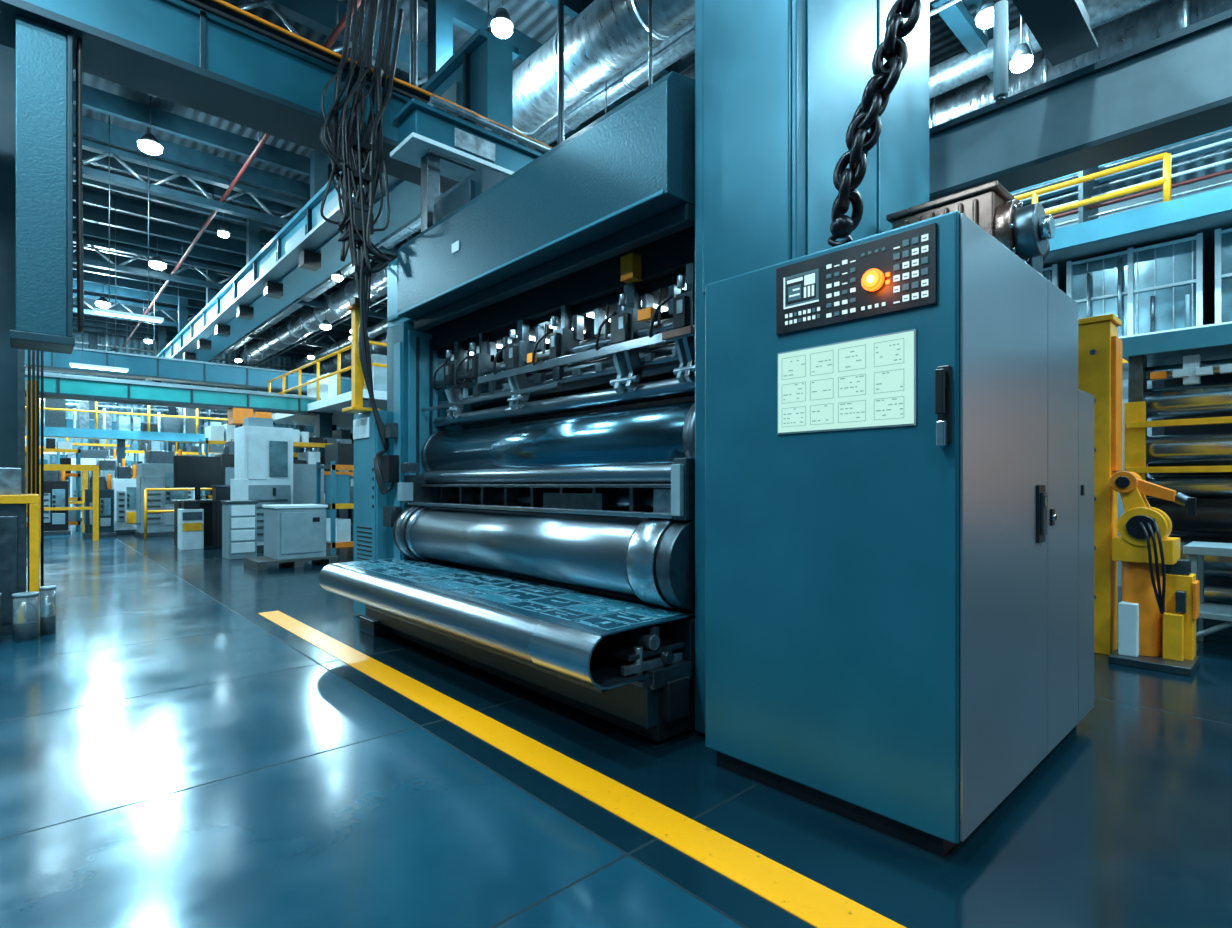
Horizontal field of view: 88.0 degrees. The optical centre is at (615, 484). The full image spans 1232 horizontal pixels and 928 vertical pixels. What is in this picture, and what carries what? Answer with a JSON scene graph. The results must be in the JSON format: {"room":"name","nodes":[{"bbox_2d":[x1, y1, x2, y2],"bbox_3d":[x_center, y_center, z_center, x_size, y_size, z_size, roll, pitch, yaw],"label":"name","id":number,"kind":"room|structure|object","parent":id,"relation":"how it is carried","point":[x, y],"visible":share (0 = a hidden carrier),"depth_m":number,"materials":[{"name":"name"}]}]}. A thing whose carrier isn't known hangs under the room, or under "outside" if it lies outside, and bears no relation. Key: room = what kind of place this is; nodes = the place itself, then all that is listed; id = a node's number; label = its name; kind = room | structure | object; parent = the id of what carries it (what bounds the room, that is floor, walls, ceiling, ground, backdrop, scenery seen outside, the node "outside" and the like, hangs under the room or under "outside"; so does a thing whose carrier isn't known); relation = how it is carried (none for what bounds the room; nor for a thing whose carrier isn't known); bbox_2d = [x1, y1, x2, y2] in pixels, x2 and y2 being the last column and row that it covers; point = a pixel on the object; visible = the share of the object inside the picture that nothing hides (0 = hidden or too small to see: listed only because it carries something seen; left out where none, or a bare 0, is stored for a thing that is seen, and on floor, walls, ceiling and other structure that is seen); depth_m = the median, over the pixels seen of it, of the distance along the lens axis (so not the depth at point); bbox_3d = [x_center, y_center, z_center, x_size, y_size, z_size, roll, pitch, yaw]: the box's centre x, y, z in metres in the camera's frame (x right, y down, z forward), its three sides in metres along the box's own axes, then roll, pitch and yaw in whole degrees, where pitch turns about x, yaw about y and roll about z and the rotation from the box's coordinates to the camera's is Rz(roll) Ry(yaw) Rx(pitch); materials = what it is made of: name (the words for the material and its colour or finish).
{"room":"factory floor","nodes":[
{"label":"factory floor","id":0,"kind":"room"},
{"bbox_2d":[31,331,353,480],"bbox_3d":[-22.845,-2.900,30.753,24.000,8.200,0.200,0,0,-43],"label":"wall","id":1,"kind":"structure","parent":0,"point":[102,339],"depth_m":30.68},
{"bbox_2d":[236,0,571,143],"bbox_3d":[-3.473,-6.330,9.848,24.219,0.660,0.200,0,0,-43],"label":"roof truss","id":2,"kind":"object","parent":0,"point":[283,8],"depth_m":9.05,"materials":[{"name":"blue metal"}]},
{"bbox_2d":[73,0,1113,357],"bbox_3d":[-7.334,-6.830,13.885,24.000,0.340,41.370,0,0,-43],"label":"roof","id":3,"kind":"structure","parent":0,"point":[129,287],"depth_m":15.20,"materials":[{"name":"metal"}]},
{"bbox_2d":[0,521,1231,927],"bbox_3d":[-7.886,1.298,14.485,24.000,0.204,44.000,0,0,-43],"label":"floor","id":4,"kind":"structure","parent":0,"point":[173,754],"depth_m":2.42,"materials":[{"name":"blue concrete"}]},
{"bbox_2d":[0,468,38,635],"bbox_3d":[-5.274,0.450,5.203,0.840,1.500,0.800,0,0,-43],"label":"station","id":5,"kind":"object","parent":4,"relation":"on","point":[13,503],"visible":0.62,"depth_m":5.14,"materials":[{"name":"metal"}]},
{"bbox_2d":[0,44,43,591],"bbox_3d":[-5.781,-2.890,6.028,0.550,8.180,0.500,0,0,-43],"label":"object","id":6,"kind":"structure","parent":4,"relation":"on","point":[12,360],"depth_m":5.96,"materials":[{"name":"teal paint"}]},
{"bbox_2d":[0,586,55,642],"bbox_3d":[-4.635,1.010,4.929,0.226,0.380,0.547,0,0,27],"label":"canisters","id":7,"kind":"object","parent":4,"relation":"on","point":[34,613],"visible":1,"depth_m":4.95,"materials":[{"name":"metal"}]},
{"bbox_2d":[25,438,80,529],"bbox_3d":[-15.270,-0.099,16.458,2.200,2.598,0.900,0,0,-43],"label":"storage rack","id":8,"kind":"object","parent":4,"relation":"on","point":[74,516],"visible":0.3,"depth_m":16.77,"materials":[{"name":"yellow metal"}]},
{"bbox_2d":[44,470,70,534],"bbox_3d":[-13.717,0.360,15.508,0.680,1.680,0.680,0,0,-43],"label":"machine","id":9,"kind":"object","parent":4,"relation":"on","point":[55,485],"visible":0.56,"depth_m":15.34,"materials":[{"name":"black plastic"}]},
{"bbox_2d":[44,464,86,531],"bbox_3d":[-13.973,0.340,16.156,0.900,1.720,0.100,0,0,-43],"label":"safety gate","id":10,"kind":"object","parent":4,"relation":"on","point":[84,473],"visible":0.25,"depth_m":16.37,"materials":[{"name":"yellow metal"}]},
{"bbox_2d":[39,464,98,543],"bbox_3d":[-11.505,0.390,13.398,1.000,1.620,0.100,0,0,-43],"label":"safety gate","id":11,"kind":"object","parent":4,"relation":"on","point":[95,468],"visible":0.64,"depth_m":13.55,"materials":[{"name":"yellow metal"}]},
{"bbox_2d":[68,447,116,520],"bbox_3d":[-18.040,-0.051,22.130,1.480,2.503,1.080,0,0,-43],"label":"machine","id":12,"kind":"object","parent":4,"relation":"on","point":[88,457],"visible":0.28,"depth_m":21.65,"materials":[{"name":"white metal"}]},
{"bbox_2d":[82,470,115,537],"bbox_3d":[-12.011,0.426,14.835,0.580,1.547,0.580,0,0,-43],"label":"machine","id":13,"kind":"object","parent":4,"relation":"on","point":[106,493],"visible":0.77,"depth_m":14.69,"materials":[{"name":"teal paint"}]},
{"bbox_2d":[62,439,138,480],"bbox_3d":[-19.511,-0.299,24.173,2.200,2.997,1.000,0,0,-43],"label":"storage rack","id":14,"kind":"object","parent":4,"relation":"on","point":[102,441],"visible":0.12,"depth_m":23.84,"materials":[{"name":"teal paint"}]},
{"bbox_2d":[92,458,124,479],"bbox_3d":[-14.384,0.222,18.154,0.880,1.956,0.680,0,0,-43],"label":"machine","id":15,"kind":"object","parent":4,"relation":"on","point":[107,466],"visible":0.21,"depth_m":17.96,"materials":[{"name":"grey metal"}]},
{"bbox_2d":[44,452,183,457],"bbox_3d":[-23.001,-0.150,28.707,13.000,2.700,1.400,0,0,-43],"label":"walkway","id":16,"kind":"object","parent":4,"relation":"on","point":[45,453],"visible":0.02,"depth_m":28.12,"materials":[{"name":"white metal"}]},
{"bbox_2d":[25,436,209,452],"bbox_3d":[-22.561,-2.020,28.229,13.080,1.040,0.080,0,0,-43],"label":"guard rail","id":17,"kind":"object","parent":16,"relation":"on","point":[67,439],"visible":0.12,"depth_m":28.86,"materials":[{"name":"metal"}]},
{"bbox_2d":[91,446,143,465],"bbox_3d":[-21.100,-0.238,26.787,2.080,2.875,1.080,0,0,-43],"label":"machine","id":18,"kind":"object","parent":4,"relation":"on","point":[127,458],"visible":0.09,"depth_m":26.71,"materials":[{"name":"white metal"}]},
{"bbox_2d":[39,416,203,433],"bbox_3d":[-19.938,-0.675,25.376,13.000,3.750,0.550,0,0,-43],"label":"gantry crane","id":19,"kind":"object","parent":4,"relation":"on","point":[69,421],"visible":0.12,"depth_m":24.78,"materials":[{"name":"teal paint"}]},
{"bbox_2d":[112,461,136,534],"bbox_3d":[-12.148,0.309,15.796,0.580,1.781,0.580,0,0,-43],"label":"machine","id":20,"kind":"object","parent":4,"relation":"on","point":[124,483],"visible":0.83,"depth_m":15.61,"materials":[{"name":"white metal"}]},
{"bbox_2d":[25,397,238,466],"bbox_3d":[-15.870,-0.816,18.514,8.700,4.032,1.660,0,0,-43],"label":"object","id":21,"kind":"object","parent":4,"relation":"on","point":[171,429],"visible":0.59,"depth_m":18.92,"materials":[{"name":"blue metal"}]},
{"bbox_2d":[25,398,227,433],"bbox_3d":[-15.399,-2.075,17.928,8.660,0.930,0.060,0,0,-43],"label":"guard rail","id":22,"kind":"object","parent":21,"relation":"attached to","point":[57,409],"visible":0.42,"depth_m":18.94,"materials":[{"name":"yellow metal"}]},
{"bbox_2d":[134,443,187,536],"bbox_3d":[-10.894,0.106,15.319,0.980,2.188,0.980,0,0,-43],"label":"machine","id":23,"kind":"object","parent":4,"relation":"on","point":[157,471],"visible":0.83,"depth_m":14.94,"materials":[{"name":"grey metal"}]},
{"bbox_2d":[125,440,222,466],"bbox_3d":[-15.349,-0.171,22.158,3.000,2.741,1.000,0,0,-43],"label":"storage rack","id":24,"kind":"object","parent":4,"relation":"on","point":[152,445],"visible":0.09,"depth_m":21.52,"materials":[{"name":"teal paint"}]},
{"bbox_2d":[144,488,211,538],"bbox_3d":[-9.600,0.636,14.946,2.356,1.128,0.056,0,0,-43],"label":"guard rail","id":25,"kind":"object","parent":4,"relation":"on","point":[146,511],"visible":0.5,"depth_m":14.27,"materials":[{"name":"yellow metal"}]},
{"bbox_2d":[25,372,332,508],"bbox_3d":[-10.582,-0.475,13.059,9.100,3.350,0.550,0,0,-43],"label":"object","id":26,"kind":"object","parent":4,"relation":"on","point":[240,405],"visible":0.78,"depth_m":13.89,"materials":[{"name":"green paint"}]},
{"bbox_2d":[25,370,335,430],"bbox_3d":[-12.306,-0.700,15.820,10.300,3.800,0.550,0,0,-43],"label":"gantry crane","id":27,"kind":"object","parent":4,"relation":"on","point":[255,414],"visible":0.04,"depth_m":16.48,"materials":[{"name":"teal paint"}]},
{"bbox_2d":[25,347,350,393],"bbox_3d":[-12.715,-1.175,17.890,12.500,4.750,0.550,0,0,-43],"label":"overhead beam","id":28,"kind":"structure","parent":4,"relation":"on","point":[147,367],"depth_m":17.95,"materials":[{"name":"blue metal"}]},
{"bbox_2d":[25,332,350,452],"bbox_3d":[-22.557,-2.890,30.440,23.800,8.180,0.350,0,0,-43],"label":"frame","id":29,"kind":"object","parent":4,"relation":"on","point":[93,336],"visible":0.12,"depth_m":30.35,"materials":[{"name":"metal"}]},
{"bbox_2d":[176,454,204,499],"bbox_3d":[-13.346,0.111,20.128,1.280,2.178,0.980,0,0,-43],"label":"machine","id":30,"kind":"object","parent":4,"relation":"on","point":[191,494],"visible":0.06,"depth_m":19.76,"materials":[{"name":"white metal"}]},
{"bbox_2d":[178,501,203,549],"bbox_3d":[-7.967,0.750,11.951,0.350,0.900,0.420,0,0,-43],"label":"cabinet","id":31,"kind":"object","parent":4,"relation":"on","point":[190,515],"visible":1,"depth_m":11.82,"materials":[{"name":"white plastic"}]},
{"bbox_2d":[171,456,220,545],"bbox_3d":[-8.431,0.310,12.863,0.800,1.780,0.750,0,0,-43],"label":"workstation","id":32,"kind":"object","parent":4,"relation":"on","point":[197,472],"visible":0.66,"depth_m":12.77,"materials":[{"name":"black plastic"}]},
{"bbox_2d":[211,485,230,547],"bbox_3d":[-7.552,0.600,12.312,0.390,1.200,0.390,0,0,-43],"label":"waste bin","id":33,"kind":"object","parent":4,"relation":"on","point":[219,492],"visible":0.53,"depth_m":12.11,"materials":[{"name":"black plastic"}]},
{"bbox_2d":[215,439,233,484],"bbox_3d":[-8.857,0.012,14.950,0.880,2.376,0.880,0,0,-43],"label":"machine","id":34,"kind":"object","parent":4,"relation":"on","point":[227,458],"visible":0.13,"depth_m":14.47,"materials":[{"name":"grey metal"}]},
{"bbox_2d":[220,479,257,559],"bbox_3d":[-6.212,0.550,10.522,0.440,1.300,0.540,0,0,-43],"label":"cabinet","id":35,"kind":"object","parent":4,"relation":"on","point":[239,515],"visible":0.99,"depth_m":10.36,"materials":[{"name":"grey metal"}]},
{"bbox_2d":[199,424,315,498],"bbox_3d":[-9.706,-0.210,17.498,2.800,2.819,0.900,0,0,-43],"label":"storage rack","id":36,"kind":"object","parent":4,"relation":"on","point":[218,435],"visible":0.09,"depth_m":16.52,"materials":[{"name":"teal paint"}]},
{"bbox_2d":[234,417,323,551],"bbox_3d":[-6.326,-0.010,12.013,1.450,2.420,0.850,0,0,-43],"label":"machining centre","id":37,"kind":"object","parent":4,"relation":"on","point":[263,452],"visible":0.44,"depth_m":11.58,"materials":[{"name":"white metal"}]},
{"bbox_2d":[244,553,338,570],"bbox_3d":[-4.871,1.140,9.582,1.100,0.120,0.800,0,0,-43],"label":"pallet","id":38,"kind":"object","parent":4,"relation":"on","point":[259,563],"visible":0.73,"depth_m":9.30,"materials":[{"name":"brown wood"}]},
{"bbox_2d":[262,504,327,559],"bbox_3d":[-4.857,0.690,9.655,0.720,0.780,0.750,0,0,-43],"label":"cabinet","id":39,"kind":"object","parent":38,"relation":"on","point":[291,531],"visible":1,"depth_m":9.39,"materials":[{"name":"grey metal"}]},
{"bbox_2d":[293,429,353,522],"bbox_3d":[-6.630,-0.008,14.893,2.400,2.416,0.900,0,0,-43],"label":"storage rack","id":40,"kind":"object","parent":4,"relation":"on","point":[300,439],"visible":0.16,"depth_m":14.38,"materials":[{"name":"metal"}]},
{"bbox_2d":[272,354,386,427],"bbox_3d":[-6.253,-0.850,17.141,4.000,4.100,7.300,0,0,-43],"label":"walkway","id":41,"kind":"object","parent":4,"relation":"on","point":[330,402],"visible":0.18,"depth_m":15.37,"materials":[{"name":"white metal"}]},
{"bbox_2d":[268,341,386,400],"bbox_3d":[-6.182,-2.498,17.138,3.970,1.035,7.070,0,0,-43],"label":"guard rail","id":42,"kind":"object","parent":41,"relation":"on","point":[339,371],"visible":0.3,"depth_m":15.25,"materials":[{"name":"yellow metal"}]},
{"bbox_2d":[316,443,353,555],"bbox_3d":[-4.330,0.249,11.505,1.800,1.903,0.800,0,0,-43],"label":"storage rack","id":43,"kind":"object","parent":4,"relation":"on","point":[339,494],"visible":0.25,"depth_m":10.81,"materials":[{"name":"blue metal"}]},
{"bbox_2d":[332,429,353,443],"bbox_3d":[-6.960,-0.146,17.985,2.500,2.692,0.900,0,0,-43],"label":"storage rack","id":44,"kind":"object","parent":4,"relation":"on","point":[342,433],"visible":0.02,"depth_m":17.22,"materials":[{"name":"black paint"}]},
{"bbox_2d":[319,0,928,741],"bbox_3d":[-0.468,-1.400,4.632,2.218,5.200,4.587,0,0,-43],"label":"press","id":45,"kind":"object","parent":4,"relation":"on","point":[547,538],"visible":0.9,"depth_m":3.48,"materials":[{"name":"teal paint"}]},
{"bbox_2d":[342,305,379,412],"bbox_3d":[-2.271,-1.115,5.683,0.250,0.929,0.240,0,0,-43],"label":"post","id":46,"kind":"object","parent":45,"relation":"on","point":[356,370],"visible":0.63,"depth_m":5.61,"materials":[{"name":"metal"}]},
{"bbox_2d":[390,95,551,231],"bbox_3d":[-1.204,-2.607,5.889,1.600,1.305,0.500,0,0,-43],"label":"beam","id":47,"kind":"structure","parent":45,"relation":"on","point":[438,142],"depth_m":5.51,"materials":[{"name":"blue metal"}]},
{"bbox_2d":[342,558,683,629],"bbox_3d":[-0.927,0.627,4.133,0.530,0.007,3.220,0,0,-43],"label":"conveyor belt","id":48,"kind":"object","parent":45,"relation":"on","point":[593,610],"depth_m":3.63,"materials":[{"name":"silver metal"}]},
{"bbox_2d":[397,71,694,333],"bbox_3d":[-0.148,-1.725,4.660,1.710,0.710,2.980,0,0,-43],"label":"hood","id":49,"kind":"object","parent":45,"relation":"attached to","point":[632,167],"depth_m":3.58,"materials":[{"name":"paint"}]},
{"bbox_2d":[705,211,1093,856],"bbox_3d":[1.383,0.170,2.939,1.874,2.060,1.039,0,0,-43],"label":"tall cabinet","id":50,"kind":"object","parent":4,"relation":"on","point":[899,425],"visible":1,"depth_m":2.29,"materials":[{"name":"teal metal"}]},
{"bbox_2d":[886,181,1054,274],"bbox_3d":[1.708,-1.117,3.010,0.549,0.510,0.640,0,0,-43],"label":"motor","id":51,"kind":"object","parent":50,"relation":"on","point":[1026,231],"visible":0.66,"depth_m":2.76,"materials":[{"name":"metal"}]},
{"bbox_2d":[1078,314,1121,654],"bbox_3d":[3.507,0.000,4.644,0.290,2.400,0.250,0,0,-43],"label":"support post","id":52,"kind":"object","parent":4,"relation":"on","point":[1099,346],"visible":0.58,"depth_m":4.53,"materials":[{"name":"metal"}]},
{"bbox_2d":[1043,185,1231,324],"bbox_3d":[7.071,-0.910,10.645,6.980,4.220,17.900,0,0,-43],"label":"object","id":53,"kind":"object","parent":4,"relation":"on","point":[1205,212],"visible":0.02,"depth_m":7.20,"materials":[{"name":"blue metal"}]},
{"bbox_2d":[1043,264,1058,287],"bbox_3d":[5.129,-2.250,8.486,0.120,1.060,1.250,0,0,-43],"label":"window","id":54,"kind":"structure","parent":53,"relation":"attached to","point":[1051,274],"depth_m":8.06,"materials":[{"name":"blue glass"}]},
{"bbox_2d":[1015,152,1170,214],"bbox_3d":[4.312,-3.292,8.754,0.070,0.655,5.020,0,0,-43],"label":"guard rail","id":55,"kind":"object","parent":53,"relation":"on","point":[1166,181],"visible":0.26,"depth_m":7.26,"materials":[{"name":"yellow metal"}]},
{"bbox_2d":[1011,128,1231,226],"bbox_3d":[6.734,-3.735,8.264,0.900,1.530,13.050,0,0,-43],"label":"guard rail","id":56,"kind":"object","parent":53,"relation":"on","point":[1088,189],"visible":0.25,"depth_m":8.33,"materials":[{"name":"white metal"}]},
{"bbox_2d":[1066,233,1202,336],"bbox_3d":[6.043,-2.250,7.493,0.120,1.060,1.250,0,0,-43],"label":"window","id":57,"kind":"structure","parent":53,"relation":"attached to","point":[1157,287],"depth_m":7.41,"materials":[{"name":"clear glass"}]},
{"bbox_2d":[1054,174,1231,228],"bbox_3d":[9.724,-3.685,10.300,3.340,1.430,8.000,0,0,-43],"label":"beam","id":58,"kind":"structure","parent":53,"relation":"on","point":[1229,176],"depth_m":9.66,"materials":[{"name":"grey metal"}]},
{"bbox_2d":[1215,228,1231,323],"bbox_3d":[6.957,-2.250,6.499,0.120,1.060,1.250,0,0,-43],"label":"window","id":59,"kind":"structure","parent":53,"relation":"attached to","point":[1223,238],"depth_m":6.92,"materials":[{"name":"clear glass"}]},
{"bbox_2d":[1108,471,1199,676],"bbox_3d":[3.618,0.552,4.302,0.450,1.295,0.435,0,0,-43],"label":"robot arm","id":60,"kind":"object","parent":4,"relation":"on","point":[1154,575],"visible":1,"depth_m":4.26,"materials":[{"name":"metal"}]},
{"bbox_2d":[1120,323,1231,637],"bbox_3d":[5.993,-0.020,4.696,1.620,2.440,3.400,0,0,-43],"label":"machine","id":61,"kind":"object","parent":4,"relation":"on","point":[1188,403],"visible":0.66,"depth_m":5.22,"materials":[{"name":"metal"}]},
{"bbox_2d":[1117,321,1231,586],"bbox_3d":[4.873,-0.260,8.625,0.350,2.920,17.900,0,0,-43],"label":"trim","id":62,"kind":"structure","parent":61,"relation":"attached to","point":[1120,509],"depth_m":7.52,"materials":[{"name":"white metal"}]},
{"bbox_2d":[1183,541,1231,650],"bbox_3d":[4.638,0.770,4.448,0.550,0.860,0.970,0,0,-43],"label":"workbench","id":63,"kind":"object","parent":4,"relation":"on","point":[1195,550],"visible":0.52,"depth_m":4.61,"materials":[{"name":"grey metal"}]},
{"bbox_2d":[73,0,1160,358],"bbox_3d":[-7.886,-7.100,14.485,24.000,0.200,44.000,0,0,-43],"label":"ceiling","id":64,"kind":"structure","parent":0,"point":[537,19],"depth_m":11.10,"materials":[{"name":"metal"}]},
{"bbox_2d":[69,316,128,371],"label":"lamp","id":65,"kind":"object","parent":64,"relation":"hanging from","point":[97,367],"depth_m":14.77,"materials":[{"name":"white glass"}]},
{"bbox_2d":[95,297,110,307],"bbox_3d":[-17.207,-6.465,21.401,0.440,1.030,0.440,0,0,-43],"label":"lamp","id":66,"kind":"object","parent":64,"relation":"hanging from","point":[102,302],"visible":0.91,"depth_m":21.29,"materials":[{"name":"metal"}]},
{"bbox_2d":[115,192,115,310],"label":"lamp","id":67,"kind":"object","parent":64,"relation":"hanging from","point":[115,192],"depth_m":15.01,"materials":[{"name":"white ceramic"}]},
{"bbox_2d":[93,115,163,322],"bbox_3d":[-9.258,-5.080,12.136,1.060,3.800,0.160,0,0,-43],"label":"lamp","id":68,"kind":"object","parent":64,"relation":"hanging from","point":[109,312],"visible":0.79,"depth_m":12.05,"materials":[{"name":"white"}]},
{"bbox_2d":[137,96,163,154],"bbox_3d":[-8.366,-6.471,11.462,0.396,1.019,0.396,0,0,-43],"label":"lamp","id":69,"kind":"object","parent":64,"relation":"hanging from","point":[148,143],"visible":1,"depth_m":11.38,"materials":[{"name":"metal"}]},
{"bbox_2d":[149,236,166,269],"bbox_3d":[-12.639,-6.465,17.586,0.440,1.030,0.440,0,0,-43],"label":"lamp","id":70,"kind":"object","parent":64,"relation":"hanging from","point":[156,262],"visible":0.97,"depth_m":17.49,"materials":[{"name":"metal"}]},
{"bbox_2d":[178,283,178,358],"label":"lamp","id":71,"kind":"object","parent":64,"relation":"hanging from","point":[178,315],"depth_m":19.18,"materials":[{"name":"metal"}]},
{"bbox_2d":[217,213,229,237],"bbox_3d":[-9.343,-6.437,15.183,0.264,1.086,0.264,0,0,-43],"label":"lamp","id":72,"kind":"object","parent":64,"relation":"hanging from","point":[222,231],"visible":0.98,"depth_m":15.11,"materials":[{"name":"metal"}]},
{"bbox_2d":[122,0,360,347],"bbox_3d":[-11.256,-6.570,16.820,0.079,0.820,32.000,0,0,-43],"label":"pipe","id":73,"kind":"object","parent":64,"relation":"hanging from","point":[340,26],"visible":0.62,"depth_m":13.00,"materials":[{"name":"metal"}]},
{"bbox_2d":[0,0,563,192],"bbox_3d":[-5.191,-5.110,3.651,13.100,3.740,0.638,0,0,-43],"label":"cross beam","id":74,"kind":"structure","parent":64,"relation":"attached to","point":[217,58],"depth_m":5.26,"materials":[{"name":"blue metal"}]},
{"bbox_2d":[9,14,83,353],"bbox_3d":[-4.132,-2.120,4.637,0.394,2.240,0.420,0,0,-43],"label":"steel column","id":75,"kind":"structure","parent":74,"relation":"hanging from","point":[44,53],"depth_m":4.50,"materials":[{"name":"metal"}]},
{"bbox_2d":[320,0,403,526],"bbox_3d":[-2.230,-2.504,5.626,0.656,5.707,0.892,0,0,-17],"label":"cable bundle","id":76,"kind":"object","parent":74,"relation":"hanging from","point":[357,222],"visible":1,"depth_m":5.51,"materials":[{"name":"rubber"}]},
{"bbox_2d":[209,0,960,376],"bbox_3d":[-6.296,-5.900,15.268,13.860,0.060,41.000,0,0,-43],"label":"conduit","id":77,"kind":"object","parent":74,"relation":"attached to","point":[689,33],"visible":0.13,"depth_m":10.12,"materials":[{"name":"metal"}]},
{"bbox_2d":[320,292,331,329],"bbox_3d":[-9.850,-6.123,21.645,0.374,1.714,0.374,0,0,-43],"label":"lamp","id":78,"kind":"object","parent":64,"relation":"hanging from","point":[325,325],"visible":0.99,"depth_m":21.55,"materials":[{"name":"metal"}]},
{"bbox_2d":[145,0,518,383],"bbox_3d":[-11.658,-5.490,18.624,0.950,2.980,30.000,0,0,-43],"label":"girder","id":79,"kind":"object","parent":64,"relation":"hanging from","point":[478,77],"visible":0.58,"depth_m":11.89,"materials":[{"name":"blue metal"}]},
{"bbox_2d":[331,270,342,280],"bbox_3d":[-7.620,-6.282,17.446,0.308,1.397,0.308,0,0,-43],"label":"lamp","id":80,"kind":"object","parent":64,"relation":"hanging from","point":[337,276],"visible":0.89,"depth_m":17.36,"materials":[{"name":"metal"}]},
{"bbox_2d":[223,19,694,353],"bbox_3d":[-5.184,-6.520,15.610,0.480,0.920,38.000,0,0,-43],"label":"ventilation duct","id":81,"kind":"object","parent":64,"relation":"hanging from","point":[686,46],"visible":0.27,"depth_m":10.33,"materials":[{"name":"metal"}]},
{"bbox_2d":[490,0,513,37],"bbox_3d":[-1.427,-6.309,7.993,0.286,1.342,0.286,0,0,-43],"label":"lamp","id":82,"kind":"object","parent":64,"relation":"hanging from","point":[501,24],"visible":0.98,"depth_m":7.92,"materials":[{"name":"glass"}]},
{"bbox_2d":[241,0,932,364],"bbox_3d":[-4.485,-6.330,16.253,0.840,1.300,38.000,0,0,-43],"label":"ventilation duct","id":83,"kind":"object","parent":64,"relation":"hanging from","point":[308,322],"visible":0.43,"depth_m":22.55,"materials":[{"name":"metal"}]},
{"bbox_2d":[513,0,694,135],"bbox_3d":[-5.921,-6.295,14.934,0.880,1.370,38.000,0,0,-43],"label":"ventilation duct","id":84,"kind":"object","parent":64,"relation":"hanging from","point":[607,36],"visible":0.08,"depth_m":8.53,"materials":[{"name":"metal"}]},
{"bbox_2d":[295,0,1158,367],"bbox_3d":[-2.866,-6.380,17.742,0.440,1.200,38.000,0,0,-43],"label":"ventilation duct","id":85,"kind":"object","parent":64,"relation":"hanging from","point":[960,69],"visible":0.17,"depth_m":8.93,"materials":[{"name":"metal"}]},
{"bbox_2d":[313,0,1231,374],"bbox_3d":[-2.130,-6.240,18.419,0.800,1.480,38.000,0,0,-43],"label":"ventilation duct","id":86,"kind":"object","parent":64,"relation":"hanging from","point":[1161,18],"visible":0.12,"depth_m":8.67,"materials":[{"name":"metal"}]},
{"bbox_2d":[648,0,1231,200],"bbox_3d":[3.698,-4.455,2.789,0.300,5.050,10.900,0,0,-43],"label":"overhead beam","id":87,"kind":"structure","parent":64,"relation":"hanging from","point":[1176,86],"depth_m":3.68,"materials":[{"name":"grey metal"}]},
{"bbox_2d":[975,0,996,28],"bbox_3d":[4.483,-6.259,7.682,0.286,1.442,0.286,0,0,-43],"label":"lamp","id":88,"kind":"object","parent":64,"relation":"hanging from","point":[984,17],"visible":0.73,"depth_m":7.62,"materials":[{"name":"glass"}]},
{"bbox_2d":[993,0,1007,104],"bbox_3d":[1.803,-2.145,2.989,0.060,0.710,0.060,0,0,-43],"label":"pipe","id":89,"kind":"object","parent":64,"relation":"hanging from","point":[1000,9],"visible":1,"depth_m":2.97,"materials":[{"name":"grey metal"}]},
{"bbox_2d":[1009,14,1033,72],"bbox_3d":[5.024,-6.062,7.907,0.264,1.836,0.264,0,0,-43],"label":"lamp","id":90,"kind":"object","parent":64,"relation":"hanging from","point":[1022,58],"visible":1,"depth_m":7.84,"materials":[{"name":"metal"}]},
{"bbox_2d":[1012,0,1097,65],"bbox_3d":[1.836,-4.740,2.952,2.300,4.480,0.220,0,0,-43],"label":"beam","id":91,"kind":"structure","parent":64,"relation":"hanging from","point":[1061,28],"depth_m":3.49,"materials":[{"name":"blue metal"}]},
{"bbox_2d":[1009,126,1231,203],"bbox_3d":[0.225,-5.810,17.188,0.600,2.340,35.000,0,0,-43],"label":"beam","id":92,"kind":"structure","parent":64,"relation":"hanging from","point":[1228,135],"depth_m":8.98,"materials":[{"name":"metal"}]},
{"bbox_2d":[827,0,921,246],"bbox_3d":[0.952,-1.682,2.298,0.252,1.616,0.350,0,0,-43],"label":"chain","id":93,"kind":"object","parent":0,"point":[876,94],"depth_m":2.27,"materials":[{"name":"black metal"}]},
{"bbox_2d":[930,0,1077,189],"bbox_3d":[0.927,-6.330,5.064,24.219,0.660,0.200,0,0,-43],"label":"roof truss","id":94,"kind":"object","parent":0,"point":[960,16],"depth_m":8.48,"materials":[{"name":"blue metal"}]},
{"bbox_2d":[1023,146,1231,218],"bbox_3d":[1.021,-2.900,22.675,0.200,8.200,44.000,0,0,-43],"label":"wall","id":95,"kind":"structure","parent":0,"point":[1226,156],"depth_m":12.26,"materials":[{"name":"metal"}]},
{"bbox_3d":[-16.792,-2.900,6.295,0.200,8.200,44.000,0,0,-43],"label":"wall","id":96,"kind":"structure","parent":0,"visible":0},
{"bbox_2d":[73,293,386,354],"bbox_3d":[-16.672,-6.330,24.202,24.219,0.660,0.200,0,0,-43],"label":"roof truss","id":97,"kind":"object","parent":96,"relation":"attached to","point":[309,342],"visible":0.19,"depth_m":23.91,"materials":[{"name":"metal"}]},
{"bbox_2d":[73,137,417,255],"bbox_3d":[-7.873,-6.330,14.633,24.219,0.660,0.200,0,0,-43],"label":"roof truss","id":98,"kind":"object","parent":96,"relation":"attached to","point":[140,185],"visible":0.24,"depth_m":13.44,"materials":[{"name":"metal"}]},
{"bbox_2d":[73,237,490,334],"bbox_3d":[-12.272,-6.330,19.418,24.219,0.660,0.200,0,0,-43],"label":"roof truss","id":99,"kind":"object","parent":96,"relation":"attached to","point":[211,284],"visible":0.28,"depth_m":18.62,"materials":[{"name":"grey metal"}]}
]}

